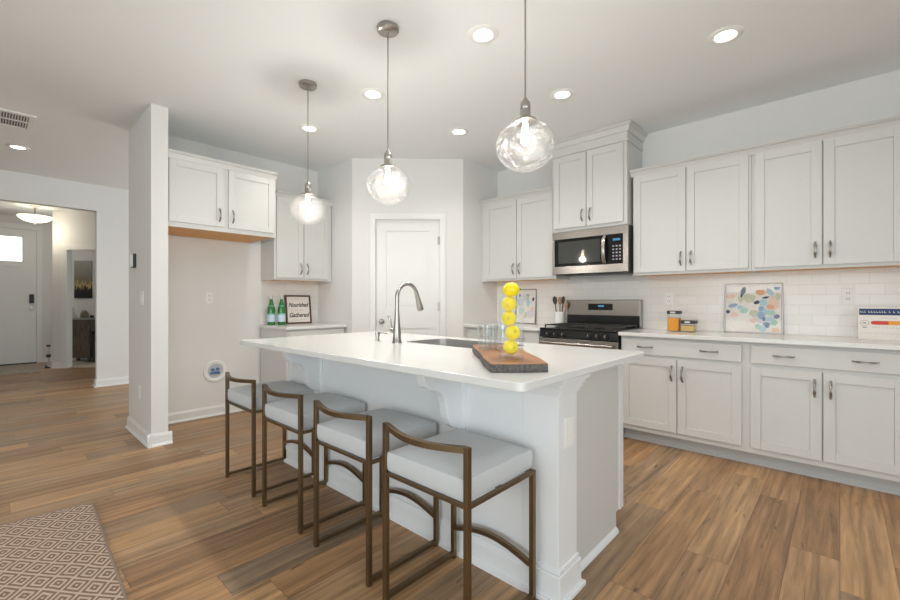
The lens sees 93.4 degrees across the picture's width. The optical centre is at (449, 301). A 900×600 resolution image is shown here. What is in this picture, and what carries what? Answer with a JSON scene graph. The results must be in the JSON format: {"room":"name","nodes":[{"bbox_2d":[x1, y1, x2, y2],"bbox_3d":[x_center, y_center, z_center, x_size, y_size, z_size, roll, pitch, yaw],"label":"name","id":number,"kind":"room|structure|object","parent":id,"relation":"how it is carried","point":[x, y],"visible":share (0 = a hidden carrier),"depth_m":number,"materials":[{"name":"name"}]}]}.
{"room":"kitchen","nodes":[
{"label":"kitchen","id":0,"kind":"room"},
{"bbox_2d":[0,214,51,356],"bbox_3d":[-8.613,-0.213,7.417,0.120,2.770,2.460,0,0,43],"label":"wall","id":1,"kind":"structure","parent":0,"point":[47,226],"depth_m":8.21,"materials":[{"name":"paint"}]},
{"bbox_2d":[0,228,35,364],"bbox_3d":[-8.194,-0.098,7.732,0.120,2.500,0.930,0,0,43],"label":"door","id":2,"kind":"structure","parent":1,"relation":"in","point":[17,278],"depth_m":7.92,"materials":[{"name":"white paint"}]},
{"bbox_2d":[0,362,35,365],"bbox_3d":[-8.240,1.163,7.774,0.145,0.019,0.934,0,0,43],"label":"trim","id":3,"kind":"structure","parent":1,"relation":"attached to","point":[28,362],"depth_m":7.88,"materials":[{"name":"plastic"}]},
{"bbox_2d":[0,222,42,362],"bbox_3d":[-8.216,-0.138,7.745,0.020,2.620,1.120,0,0,43],"label":"trim","id":4,"kind":"structure","parent":1,"relation":"attached to","point":[39,229],"depth_m":8.11,"materials":[{"name":"white paint"}]},
{"bbox_2d":[43,357,51,361],"bbox_3d":[-7.780,1.122,8.213,0.028,0.100,0.160,0,0,43],"label":"baseboard","id":5,"kind":"structure","parent":1,"relation":"attached to","point":[45,359],"depth_m":8.20,"materials":[{"name":"white paint"}]},
{"bbox_2d":[0,170,128,379],"bbox_3d":[-5.226,-0.213,5.485,0.120,2.770,9.000,0,0,43],"label":"wall","id":6,"kind":"structure","parent":0,"point":[110,205],"depth_m":5.88,"materials":[{"name":"paint"}]},
{"bbox_2d":[95,376,128,386],"bbox_3d":[-3.828,1.122,6.896,0.028,0.100,3.000,0,0,43],"label":"baseboard","id":7,"kind":"structure","parent":6,"relation":"attached to","point":[120,380],"depth_m":5.93,"materials":[{"name":"white paint"}]},
{"bbox_2d":[52,211,94,361],"bbox_3d":[-5.803,-0.213,7.524,2.400,2.770,0.110,0,0,0],"label":"wall","id":8,"kind":"structure","parent":0,"point":[68,227],"depth_m":7.47,"materials":[{"name":"paint"}]},
{"bbox_2d":[51,362,60,367],"bbox_3d":[-6.923,1.122,7.455,0.160,0.100,0.028,0,0,0],"label":"baseboard","id":9,"kind":"structure","parent":8,"relation":"attached to","point":[54,364],"depth_m":7.46,"materials":[{"name":"white paint"}]},
{"bbox_2d":[61,245,94,367],"bbox_3d":[-6.298,0.087,7.507,1.090,2.170,0.115,0,0,0],"label":"trim","id":10,"kind":"structure","parent":8,"relation":"attached to","point":[66,250],"depth_m":7.45,"materials":[{"name":"white paint"}]},
{"bbox_2d":[72,250,94,360],"bbox_3d":[-5.863,-0.213,8.470,3.720,2.770,0.101,0,0,0],"label":"wall","id":11,"kind":"structure","parent":0,"point":[79,304],"depth_m":8.42,"materials":[{"name":"paint"}]},
{"bbox_2d":[74,261,91,297],"bbox_3d":[-7.266,-0.438,8.400,0.335,0.740,0.035,0,0,0],"label":"painting","id":12,"kind":"object","parent":11,"relation":"attached to","point":[82,270],"visible":1,"depth_m":8.38,"materials":[{"name":"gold metal"}]},
{"bbox_2d":[129,103,167,433],"bbox_3d":[-2.664,-0.213,3.732,0.805,2.770,0.118,0,0,43],"label":"wall","id":13,"kind":"structure","parent":0,"point":[148,137],"depth_m":3.50,"materials":[{"name":"paint"}]},
{"bbox_2d":[130,253,135,267],"bbox_3d":[-2.827,-0.363,3.781,0.100,0.124,0.030,0,0,43],"label":"thermostat","id":14,"kind":"object","parent":13,"relation":"attached to","point":[132,256],"visible":1,"depth_m":3.75,"materials":[{"name":"plastic"}]},
{"bbox_2d":[125,416,151,448],"bbox_3d":[-2.703,1.122,3.669,0.833,0.100,0.028,0,0,43],"label":"baseboard","id":15,"kind":"structure","parent":13,"relation":"attached to","point":[139,432],"depth_m":3.65,"materials":[{"name":"white paint"}]},
{"bbox_2d":[140,291,143,304],"bbox_3d":[-2.633,-0.028,3.618,0.118,0.117,0.009,0,0,43],"label":"light switch","id":16,"kind":"object","parent":13,"relation":"attached to","point":[141,292],"visible":1,"depth_m":3.59,"materials":[{"name":"white plastic"}]},
{"bbox_2d":[147,431,172,447],"bbox_3d":[-2.358,1.122,3.450,0.028,0.100,0.172,0,0,43],"label":"baseboard","id":17,"kind":"structure","parent":13,"relation":"attached to","point":[164,438],"depth_m":3.45,"materials":[{"name":"white paint"}]},
{"bbox_2d":[168,135,316,412],"bbox_3d":[-2.301,-0.213,4.589,0.120,2.770,1.840,0,0,43],"label":"wall","id":18,"kind":"structure","parent":0,"point":[200,333],"depth_m":4.36,"materials":[{"name":"paint"}]},
{"bbox_2d":[168,404,244,423],"bbox_3d":[-2.443,1.122,4.325,0.028,0.100,1.030,0,0,43],"label":"baseboard","id":19,"kind":"structure","parent":18,"relation":"attached to","point":[187,415],"depth_m":4.25,"materials":[{"name":"white paint"}]},
{"bbox_2d":[205,292,212,303],"bbox_3d":[-2.456,-0.035,4.326,0.007,0.117,0.072,0,0,43],"label":"wall outlet","id":20,"kind":"object","parent":18,"relation":"attached to","point":[208,295],"visible":1,"depth_m":4.32,"materials":[{"name":"white plastic"}]},
{"bbox_2d":[203,360,226,381],"bbox_3d":[-2.412,0.716,4.360,0.026,0.224,0.224,0,0,43],"label":"outlet box","id":21,"kind":"object","parent":18,"relation":"attached to","point":[213,371],"visible":1,"depth_m":4.36,"materials":[{"name":"white plastic"}]},
{"bbox_2d":[168,157,275,242],"bbox_3d":[-2.251,-0.923,4.062,0.666,0.580,0.925,0,0,43],"label":"upper cabinet","id":22,"kind":"object","parent":18,"relation":"attached to","point":[205,201],"visible":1,"depth_m":3.87,"materials":[{"name":"grey paint"}]},
{"bbox_2d":[168,148,277,179],"bbox_3d":[-2.026,-1.235,3.858,0.050,0.058,0.930,0,0,43],"label":"crown molding","id":23,"kind":"structure","parent":22,"relation":"attached to","point":[172,153],"depth_m":3.81,"materials":[{"name":"grey paint"}]},
{"bbox_2d":[261,280,317,324],"bbox_3d":[-1.867,0.005,4.967,0.008,0.506,0.695,0,0,43],"label":"wall tile","id":24,"kind":"structure","parent":18,"relation":"attached to","point":[268,287],"depth_m":4.90,"materials":[{"name":"white tile"}]},
{"bbox_2d":[261,196,330,282],"bbox_3d":[-1.732,-0.680,4.835,0.386,0.895,0.683,0,0,43],"label":"upper cabinet","id":25,"kind":"object","parent":18,"relation":"attached to","point":[299,251],"visible":0.92,"depth_m":4.68,"materials":[{"name":"grey paint"}]},
{"bbox_2d":[276,190,333,206],"bbox_3d":[-1.603,-1.145,4.729,0.050,0.055,0.685,0,0,43],"label":"crown molding","id":26,"kind":"structure","parent":25,"relation":"attached to","point":[279,193],"depth_m":4.69,"materials":[{"name":"grey paint"}]},
{"bbox_2d":[317,158,351,332],"bbox_3d":[-1.369,-0.213,5.056,0.860,2.770,0.110,0,0,43],"label":"wall","id":27,"kind":"structure","parent":0,"point":[334,183],"depth_m":4.90,"materials":[{"name":"paint"}]},
{"bbox_2d":[352,158,462,337],"bbox_3d":[-0.472,-0.213,4.790,1.238,2.770,0.100,0,0,-1],"label":"wall","id":28,"kind":"structure","parent":0,"point":[436,185],"depth_m":4.74,"materials":[{"name":"paint"}]},
{"bbox_2d":[369,214,445,335],"bbox_3d":[-0.471,0.097,4.729,0.848,2.150,0.023,0,0,-1],"label":"trim","id":29,"kind":"structure","parent":28,"relation":"attached to","point":[373,217],"depth_m":4.72,"materials":[{"name":"white paint"}]},
{"bbox_2d":[376,220,439,335],"bbox_3d":[-0.469,0.127,4.747,0.720,2.070,0.098,0,0,-1],"label":"door","id":30,"kind":"structure","parent":28,"relation":"in","point":[406,251],"depth_m":4.76,"materials":[{"name":"white paint"}]},
{"bbox_2d":[0,0,899,216],"bbox_3d":[-3.372,-1.648,4.459,17.000,0.100,10.000,0,0,43],"label":"ceiling","id":31,"kind":"structure","parent":0,"point":[227,74],"depth_m":2.88,"materials":[{"name":"paint"}]},
{"bbox_2d":[5,144,30,150],"bbox_3d":[-4.467,-1.593,4.385,0.188,0.010,0.188,0,0,43],"label":"recessed light","id":32,"kind":"object","parent":31,"relation":"in","point":[14,146],"visible":1,"depth_m":4.38,"materials":[{"name":"white plastic"}]},
{"bbox_2d":[0,108,36,131],"bbox_3d":[-3.903,-1.591,3.630,0.460,0.014,0.500,0,0,43],"label":"ceiling vent","id":33,"kind":"object","parent":31,"relation":"in","point":[8,118],"visible":1,"depth_m":3.72,"materials":[{"name":"white plastic"}]},
{"bbox_2d":[16,205,52,223],"bbox_3d":[-6.969,-1.448,7.121,0.440,0.300,0.440,0,0,43],"label":"lamp","id":34,"kind":"object","parent":31,"relation":"attached to","point":[34,218],"visible":1,"depth_m":7.04,"materials":[{"name":"white glass"}]},
{"bbox_2d":[290,79,325,224],"bbox_3d":[-1.042,-1.083,3.111,0.252,1.031,0.252,0,0,43],"label":"pendant light","id":35,"kind":"object","parent":31,"relation":"hanging from","point":[305,84],"visible":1,"depth_m":3.10,"materials":[{"name":"clear glass"}]},
{"bbox_2d":[299,124,319,132],"bbox_3d":[-1.296,-1.593,3.909,0.188,0.010,0.188,0,0,43],"label":"recessed light","id":36,"kind":"object","parent":31,"relation":"in","point":[312,128],"visible":0.88,"depth_m":3.90,"materials":[{"name":"white plastic"}]},
{"bbox_2d":[360,88,384,99],"bbox_3d":[-0.593,-1.593,3.263,0.188,0.010,0.188,0,0,43],"label":"recessed light","id":37,"kind":"object","parent":31,"relation":"in","point":[369,93],"visible":1,"depth_m":3.25,"materials":[{"name":"white plastic"}]},
{"bbox_2d":[366,20,409,204],"bbox_3d":[-0.362,-1.083,2.473,0.252,1.031,0.252,0,0,43],"label":"pendant light","id":38,"kind":"object","parent":31,"relation":"hanging from","point":[387,29],"visible":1,"depth_m":2.46,"materials":[{"name":"clear glass"}]},
{"bbox_2d":[449,127,468,135],"bbox_3d":[0.084,-1.593,3.985,0.188,0.010,0.188,0,0,43],"label":"recessed light","id":39,"kind":"object","parent":31,"relation":"in","point":[459,131],"visible":1,"depth_m":3.98,"materials":[{"name":"white plastic"}]},
{"bbox_2d":[467,24,498,43],"bbox_3d":[0.198,-1.593,2.535,0.188,0.010,0.188,0,0,43],"label":"recessed light","id":40,"kind":"object","parent":31,"relation":"in","point":[481,33],"visible":1,"depth_m":2.52,"materials":[{"name":"white plastic"}]},
{"bbox_2d":[496,0,554,171],"bbox_3d":[0.326,-1.083,1.840,0.252,1.031,0.252,0,0,43],"label":"pendant light","id":41,"kind":"object","parent":31,"relation":"hanging from","point":[525,120],"visible":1,"depth_m":1.83,"materials":[{"name":"clear glass"}]},
{"bbox_2d":[550,88,574,99],"bbox_3d":[0.865,-1.593,3.267,0.188,0.010,0.188,0,0,43],"label":"recessed light","id":42,"kind":"object","parent":31,"relation":"in","point":[562,93],"visible":1,"depth_m":3.25,"materials":[{"name":"white plastic"}]},
{"bbox_2d":[707,25,744,44],"bbox_3d":[1.652,-1.593,2.543,0.188,0.010,0.188,0,0,43],"label":"recessed light","id":43,"kind":"object","parent":31,"relation":"in","point":[724,35],"visible":1,"depth_m":2.53,"materials":[{"name":"white plastic"}]},
{"bbox_2d":[0,360,899,599],"bbox_3d":[-3.372,1.216,4.459,17.000,0.112,10.000,0,0,43],"label":"floor","id":44,"kind":"structure","parent":0,"point":[691,525],"depth_m":2.27,"materials":[{"name":"brown wood"}]},
{"bbox_2d":[0,364,39,375],"bbox_3d":[-7.628,1.166,7.099,1.360,0.012,1.025,0,0,43],"label":"door mat","id":45,"kind":"object","parent":44,"relation":"on","point":[23,368],"visible":1,"depth_m":7.23,"materials":[{"name":"beige fabric"}]},
{"bbox_2d":[45,345,50,367],"bbox_3d":[-7.065,0.967,7.449,0.085,0.410,0.040,0,0,0],"label":"ornament","id":46,"kind":"object","parent":44,"relation":"on","point":[48,354],"visible":1,"depth_m":7.44,"materials":[{"name":"plastic"}]},
{"bbox_2d":[0,503,128,599],"bbox_3d":[-1.893,1.165,0.516,3.088,0.015,2.621,0,0,43],"label":"area rug","id":47,"kind":"object","parent":44,"relation":"on","point":[65,553],"visible":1,"depth_m":1.91,"materials":[{"name":"fabric"}]},
{"bbox_2d":[72,318,94,361],"bbox_3d":[-7.138,0.740,8.261,0.500,0.840,0.287,0,0,0],"label":"base cabinet","id":48,"kind":"object","parent":44,"relation":"on","point":[82,328],"visible":0.44,"depth_m":8.12,"materials":[{"name":"brown wood"}]},
{"bbox_2d":[72,308,77,317],"bbox_3d":[-7.333,0.220,8.270,0.120,0.200,0.040,0,0,0],"label":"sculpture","id":49,"kind":"object","parent":48,"relation":"on","point":[73,310],"visible":0.65,"depth_m":8.26,"materials":[{"name":"grey"}]},
{"bbox_2d":[80,310,88,317],"bbox_3d":[-7.183,0.242,8.329,0.170,0.155,0.085,0,0,0],"label":"ornament","id":50,"kind":"object","parent":48,"relation":"on","point":[84,314],"visible":1,"depth_m":8.30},
{"bbox_2d":[91,331,94,361],"bbox_3d":[-6.723,0.865,8.249,0.292,0.590,0.292,0,0,0],"label":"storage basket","id":51,"kind":"object","parent":44,"relation":"on","point":[92,332],"visible":0.27,"depth_m":8.11,"materials":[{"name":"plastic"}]},
{"bbox_2d":[225,372,313,496],"bbox_3d":[-1.215,0.822,2.819,0.436,0.700,0.460,0,0,43],"label":"bar stool","id":52,"kind":"object","parent":44,"relation":"on","point":[248,398],"visible":0.78,"depth_m":2.74,"materials":[{"name":"gold metal"}]},
{"bbox_2d":[228,380,313,409],"bbox_3d":[-1.198,0.609,2.839,0.403,0.101,0.407,0,0,43],"label":"cushion","id":53,"kind":"object","parent":52,"relation":"on","point":[242,397],"depth_m":2.73,"materials":[{"name":"grey fabric"}]},
{"bbox_2d":[261,327,343,382],"bbox_3d":[-1.623,0.730,4.721,0.653,0.884,0.683,0,0,43],"label":"base cabinet","id":54,"kind":"object","parent":44,"relation":"on","point":[274,367],"visible":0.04,"depth_m":4.50,"materials":[{"name":"grey paint"}]},
{"bbox_2d":[259,322,346,329],"bbox_3d":[-1.636,0.273,4.738,0.642,0.030,0.716,0,0,43],"label":"countertop","id":55,"kind":"structure","parent":54,"relation":"on","point":[317,325],"depth_m":4.56,"materials":[{"name":"white stone"}]},
{"bbox_2d":[267,295,274,324],"bbox_3d":[-1.965,0.094,4.659,0.085,0.328,0.085,0,0,43],"label":"bottle","id":56,"kind":"object","parent":55,"relation":"on","point":[271,308],"visible":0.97,"depth_m":4.63,"materials":[{"name":"green glass"}]},
{"bbox_2d":[277,295,285,324],"bbox_3d":[-1.863,0.094,4.689,0.085,0.328,0.085,0,0,43],"label":"bottle","id":57,"kind":"object","parent":55,"relation":"on","point":[281,312],"visible":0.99,"depth_m":4.66,"materials":[{"name":"green glass"}]},
{"bbox_2d":[284,295,311,323],"bbox_3d":[-1.777,0.093,4.969,0.062,0.335,0.315,0,0,43],"label":"framed sign","id":58,"kind":"object","parent":55,"relation":"on","point":[297,307],"visible":1,"depth_m":4.96,"materials":[{"name":"white paper"}]},
{"bbox_2d":[262,384,365,533],"bbox_3d":[-0.791,0.822,2.415,0.436,0.700,0.460,0,0,43],"label":"bar stool","id":59,"kind":"object","parent":44,"relation":"on","point":[294,413],"visible":0.88,"depth_m":2.35,"materials":[{"name":"gold metal"}]},
{"bbox_2d":[265,392,365,429],"bbox_3d":[-0.773,0.609,2.435,0.403,0.101,0.407,0,0,43],"label":"cushion","id":60,"kind":"object","parent":59,"relation":"on","point":[284,413],"depth_m":2.33,"materials":[{"name":"grey fabric"}]},
{"bbox_2d":[313,400,438,587],"bbox_3d":[-0.368,0.822,2.018,0.436,0.700,0.460,0,0,43],"label":"bar stool","id":61,"kind":"object","parent":44,"relation":"on","point":[358,437],"visible":0.88,"depth_m":1.95,"materials":[{"name":"gold metal"}]},
{"bbox_2d":[317,408,436,458],"bbox_3d":[-0.351,0.609,2.037,0.403,0.101,0.407,0,0,43],"label":"cushion","id":62,"kind":"object","parent":61,"relation":"on","point":[349,438],"depth_m":1.93,"materials":[{"name":"grey fabric"}]},
{"bbox_2d":[282,352,622,599],"bbox_3d":[-0.199,0.730,2.560,2.239,0.884,1.014,0,0,43],"label":"kitchen island","id":63,"kind":"object","parent":44,"relation":"on","point":[572,429],"visible":0.52,"depth_m":1.91,"materials":[{"name":"white paint"}]},
{"bbox_2d":[240,331,643,391],"bbox_3d":[-0.207,0.273,2.512,2.238,0.030,1.153,0,0,43],"label":"island countertop","id":64,"kind":"structure","parent":63,"relation":"on","point":[457,364],"depth_m":2.03,"materials":[{"name":"white stone"}]},
{"bbox_2d":[374,332,387,340],"bbox_3d":[-0.447,0.227,2.760,0.092,0.062,0.042,0,0,0],"label":"soap dispenser","id":65,"kind":"object","parent":64,"relation":"on","point":[377,334],"visible":0.98,"depth_m":2.75,"materials":[{"name":"silver metal"}]},
{"bbox_2d":[387,282,423,342],"bbox_3d":[-0.285,0.067,2.735,0.113,0.382,0.251,0,0,43],"label":"faucet","id":66,"kind":"object","parent":64,"relation":"on","point":[396,331],"visible":1,"depth_m":2.64,"materials":[{"name":"silver metal"}]},
{"bbox_2d":[408,339,524,347],"bbox_3d":[0.081,0.376,2.622,0.706,0.232,0.366,0,0,43],"label":"sink","id":67,"kind":"object","parent":64,"relation":"in","point":[444,342],"visible":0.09,"depth_m":2.88,"materials":[{"name":"metal"}]},
{"bbox_2d":[472,344,547,372],"bbox_3d":[0.237,0.241,1.875,0.225,0.034,0.680,0,0,-3],"label":"cutting board","id":68,"kind":"object","parent":64,"relation":"on","point":[493,360],"visible":0.91,"depth_m":1.61,"materials":[{"name":"brown wood"}]},
{"bbox_2d":[477,325,492,349],"bbox_3d":[0.165,0.168,1.984,0.072,0.112,0.072,0,0,43],"label":"tumbler","id":69,"kind":"object","parent":68,"relation":"on","point":[477,325],"visible":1,"depth_m":1.98,"materials":[{"name":"clear glass"}]},
{"bbox_2d":[483,324,497,347],"bbox_3d":[0.199,0.168,2.066,0.072,0.112,0.072,0,0,43],"label":"tumbler","id":70,"kind":"object","parent":68,"relation":"on","point":[483,324],"visible":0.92,"depth_m":2.06,"materials":[{"name":"clear glass"}]},
{"bbox_3d":[0.241,0.099,1.685,0.092,0.250,0.092,0,0,0],"label":"glass vase","id":71,"kind":"object","parent":68,"relation":"on","visible":0},
{"bbox_2d":[502,311,516,325],"bbox_3d":[0.235,0.067,1.685,0.062,0.059,0.061,0,0,-37],"label":"lemon","id":72,"kind":"object","parent":71,"relation":"in","point":[509,318],"visible":1,"depth_m":1.66,"materials":[{"name":"yellow food"}]},
{"bbox_2d":[502,297,516,310],"bbox_3d":[0.235,0.010,1.685,0.061,0.059,0.061,0,0,-32],"label":"lemon","id":73,"kind":"object","parent":71,"relation":"in","point":[508,303],"visible":1,"depth_m":1.66,"materials":[{"name":"yellow food"}]},
{"bbox_2d":[503,340,517,354],"bbox_3d":[0.241,0.181,1.685,0.062,0.059,0.061,0,0,34],"label":"lemon","id":74,"kind":"object","parent":71,"relation":"in","point":[510,347],"visible":1,"depth_m":1.66,"materials":[{"name":"yellow food"}]},
{"bbox_2d":[502,282,520,296],"bbox_3d":[0.243,-0.047,1.685,0.061,0.059,0.062,0,0,-45],"label":"lemon","id":75,"kind":"object","parent":71,"relation":"in","point":[511,289],"visible":1,"depth_m":1.66,"materials":[{"name":"yellow food"}]},
{"bbox_2d":[505,325,519,339],"bbox_3d":[0.249,0.124,1.685,0.060,0.059,0.062,0,0,-44],"label":"lemon","id":76,"kind":"object","parent":71,"relation":"in","point":[512,332],"visible":1,"depth_m":1.66,"materials":[{"name":"yellow food"}]},
{"bbox_2d":[564,415,573,448],"bbox_3d":[0.476,0.520,1.696,0.005,0.120,0.072,0,0,43],"label":"outlet plate","id":77,"kind":"object","parent":63,"relation":"attached to","point":[568,419],"depth_m":1.69,"materials":[{"name":"white plastic"}]},
{"bbox_2d":[382,422,535,599],"bbox_3d":[0.022,0.822,1.641,0.436,0.700,0.460,0,0,43],"label":"bar stool","id":78,"kind":"object","parent":44,"relation":"on","point":[455,467],"visible":1,"depth_m":1.57,"materials":[{"name":"gold metal"}]},
{"bbox_2d":[387,429,531,501],"bbox_3d":[0.039,0.609,1.661,0.403,0.101,0.407,0,0,43],"label":"cushion","id":79,"kind":"object","parent":78,"relation":"on","point":[441,475],"depth_m":1.54,"materials":[{"name":"grey fabric"}]},
{"bbox_2d":[466,327,539,343],"bbox_3d":[0.715,0.730,4.657,0.965,0.884,0.628,0,0,43],"label":"base cabinet","id":80,"kind":"object","parent":44,"relation":"on","point":[525,336],"visible":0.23,"depth_m":4.47,"materials":[{"name":"grey paint"}]},
{"bbox_2d":[464,322,550,330],"bbox_3d":[0.725,0.273,4.667,0.966,0.030,0.632,0,0,43],"label":"countertop","id":81,"kind":"structure","parent":80,"relation":"on","point":[529,327],"depth_m":4.56,"materials":[{"name":"white stone"}]},
{"bbox_2d":[515,289,536,323],"bbox_3d":[0.885,0.057,4.936,0.275,0.405,0.055,0,0,43],"label":"framed art","id":82,"kind":"object","parent":81,"relation":"on","point":[526,307],"visible":0.84,"depth_m":4.93,"materials":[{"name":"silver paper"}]},
{"bbox_2d":[554,311,564,322],"bbox_3d":[1.172,0.183,4.533,0.110,0.150,0.110,0,0,43],"label":"utensil crock","id":83,"kind":"object","parent":81,"relation":"on","point":[559,317],"visible":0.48,"depth_m":4.49,"materials":[{"name":"white ceramic"}]},
{"bbox_2d":[553,296,556,311],"bbox_3d":[1.135,0.092,4.567,0.064,0.305,0.016,0,0,43],"label":"serving spoon","id":84,"kind":"object","parent":83,"relation":"in","point":[554,297],"visible":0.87,"depth_m":4.56,"materials":[{"name":"plastic"}]},
{"bbox_2d":[558,297,561,311],"bbox_3d":[1.177,0.096,4.537,0.050,0.296,0.015,0,1,43],"label":"wooden spoon","id":85,"kind":"object","parent":83,"relation":"in","point":[559,298],"visible":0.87,"depth_m":4.53,"materials":[{"name":"brown wood"}]},
{"bbox_2d":[561,296,564,311],"bbox_3d":[1.198,0.092,4.503,0.054,0.305,0.013,0,0,43],"label":"slotted spoon","id":86,"kind":"object","parent":83,"relation":"in","point":[563,297],"visible":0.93,"depth_m":4.50,"materials":[{"name":"plastic"}]},
{"bbox_2d":[540,300,642,431],"bbox_3d":[1.340,0.577,4.059,0.748,1.190,0.688,0,0,43],"label":"range","id":87,"kind":"object","parent":44,"relation":"on","point":[590,323],"visible":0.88,"depth_m":4.05,"materials":[{"name":"metal"}]},
{"bbox_2d":[540,326,640,332],"bbox_3d":[1.339,0.259,4.058,0.748,0.017,0.588,0,0,43],"label":"cooktop","id":88,"kind":"object","parent":87,"relation":"in","point":[552,329],"depth_m":3.89,"materials":[{"name":"black ceramic"}]},
{"bbox_2d":[621,336,746,462],"bbox_3d":[1.960,0.730,3.513,0.880,0.884,0.628,0,0,43],"label":"base cabinet","id":89,"kind":"object","parent":44,"relation":"on","point":[685,394],"visible":0.92,"depth_m":3.27,"materials":[{"name":"grey paint"}]},
{"bbox_2d":[618,329,899,350],"bbox_3d":[2.346,0.273,3.176,1.925,0.030,0.632,0,0,43],"label":"countertop","id":90,"kind":"structure","parent":89,"relation":"on","point":[807,340],"depth_m":3.04,"materials":[{"name":"white stone"}]},
{"bbox_2d":[667,311,681,330],"bbox_3d":[1.947,0.169,3.681,0.100,0.178,0.105,0,0,43],"label":"storage jar","id":91,"kind":"object","parent":90,"relation":"on","point":[674,324],"visible":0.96,"depth_m":3.65,"materials":[{"name":"clear glass"}]},
{"bbox_2d":[680,320,697,330],"bbox_3d":[2.031,0.209,3.604,0.110,0.098,0.115,0,0,43],"label":"storage jar","id":92,"kind":"object","parent":90,"relation":"on","point":[683,327],"visible":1,"depth_m":3.57,"materials":[{"name":"clear glass"}]},
{"bbox_2d":[724,282,782,333],"bbox_3d":[2.479,0.055,3.471,0.395,0.410,0.055,0,0,43],"label":"framed art","id":93,"kind":"object","parent":90,"relation":"on","point":[761,312],"visible":0.99,"depth_m":3.46,"materials":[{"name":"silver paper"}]},
{"bbox_2d":[858,307,899,340],"bbox_3d":[2.972,0.149,2.811,0.385,0.219,0.042,0,0,43],"label":"sign","id":94,"kind":"object","parent":90,"relation":"on","point":[874,323],"visible":1,"depth_m":2.87,"materials":[{"name":"white paper"}]},
{"bbox_2d":[746,342,899,495],"bbox_3d":[2.659,0.730,2.870,1.020,0.884,0.628,0,0,43],"label":"base cabinet","id":95,"kind":"object","parent":44,"relation":"on","point":[826,413],"visible":1,"depth_m":2.73,"materials":[{"name":"grey paint"}]},
{"bbox_2d":[463,159,497,337],"bbox_3d":[0.368,-0.213,5.076,0.110,2.770,0.770,0,0,43],"label":"wall","id":96,"kind":"structure","parent":0,"point":[480,183],"depth_m":4.92,"materials":[{"name":"paint"}]},
{"bbox_2d":[498,70,899,336],"bbox_3d":[2.696,-0.213,3.376,5.800,2.770,0.120,0,0,43],"label":"wall","id":97,"kind":"structure","parent":0,"point":[877,97],"depth_m":3.44,"materials":[{"name":"paint"}]},
{"bbox_2d":[482,193,569,282],"bbox_3d":[0.820,-0.680,4.771,0.965,0.895,0.366,0,0,43],"label":"upper cabinet","id":98,"kind":"object","parent":97,"relation":"attached to","point":[517,235],"visible":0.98,"depth_m":4.64,"materials":[{"name":"grey paint"}]},
{"bbox_2d":[479,186,552,206],"bbox_3d":[0.714,-1.145,4.654,0.967,0.058,0.055,0,0,43],"label":"crown molding","id":99,"kind":"structure","parent":98,"relation":"attached to","point":[547,190],"depth_m":4.62,"materials":[{"name":"grey paint"}]},
{"bbox_2d":[546,120,647,232],"bbox_3d":[1.425,-1.144,4.161,0.837,0.902,0.446,0,0,43],"label":"upper cabinet","id":100,"kind":"object","parent":97,"relation":"attached to","point":[593,182],"visible":0.98,"depth_m":3.98,"materials":[{"name":"grey paint"}]},
{"bbox_2d":[553,224,632,276],"bbox_3d":[1.425,-0.473,4.146,0.745,0.430,0.466,0,0,43],"label":"microwave","id":101,"kind":"object","parent":100,"relation":"attached to","point":[601,251],"visible":0.99,"depth_m":3.98,"materials":[{"name":"metal"}]},
{"bbox_2d":[633,155,755,276],"bbox_3d":[2.064,-0.680,3.627,0.878,0.895,0.366,0,0,43],"label":"upper cabinet","id":102,"kind":"object","parent":97,"relation":"attached to","point":[697,219],"visible":1,"depth_m":3.48,"materials":[{"name":"grey paint"}]},
{"bbox_2d":[497,267,899,336],"bbox_3d":[2.613,0.005,3.366,5.510,0.506,0.008,0,0,43],"label":"wall tile","id":103,"kind":"structure","parent":97,"relation":"attached to","point":[812,305],"depth_m":3.61,"materials":[{"name":"white tile"}]},
{"bbox_2d":[665,293,672,304],"bbox_3d":[2.015,-0.023,3.905,0.072,0.117,0.007,0,0,43],"label":"wall outlet","id":104,"kind":"object","parent":103,"relation":"attached to","point":[668,296],"visible":1,"depth_m":3.90,"materials":[{"name":"white plastic"}]},
{"bbox_2d":[841,288,854,303],"bbox_3d":[2.901,-0.038,3.090,0.072,0.117,0.007,0,0,43],"label":"wall outlet","id":105,"kind":"object","parent":103,"relation":"attached to","point":[847,294],"visible":1,"depth_m":3.09,"materials":[{"name":"white plastic"}]},
{"bbox_2d":[752,126,899,272],"bbox_3d":[2.764,-0.680,2.984,1.020,0.895,0.366,0,0,43],"label":"upper cabinet","id":106,"kind":"object","parent":97,"relation":"attached to","point":[832,203],"visible":1,"depth_m":2.93,"materials":[{"name":"grey paint"}]},
{"bbox_2d":[629,115,899,177],"bbox_3d":[2.329,-1.145,3.168,1.920,0.058,0.055,0,0,43],"label":"crown molding","id":107,"kind":"structure","parent":106,"relation":"attached to","point":[894,121],"depth_m":3.11,"materials":[{"name":"grey paint"}]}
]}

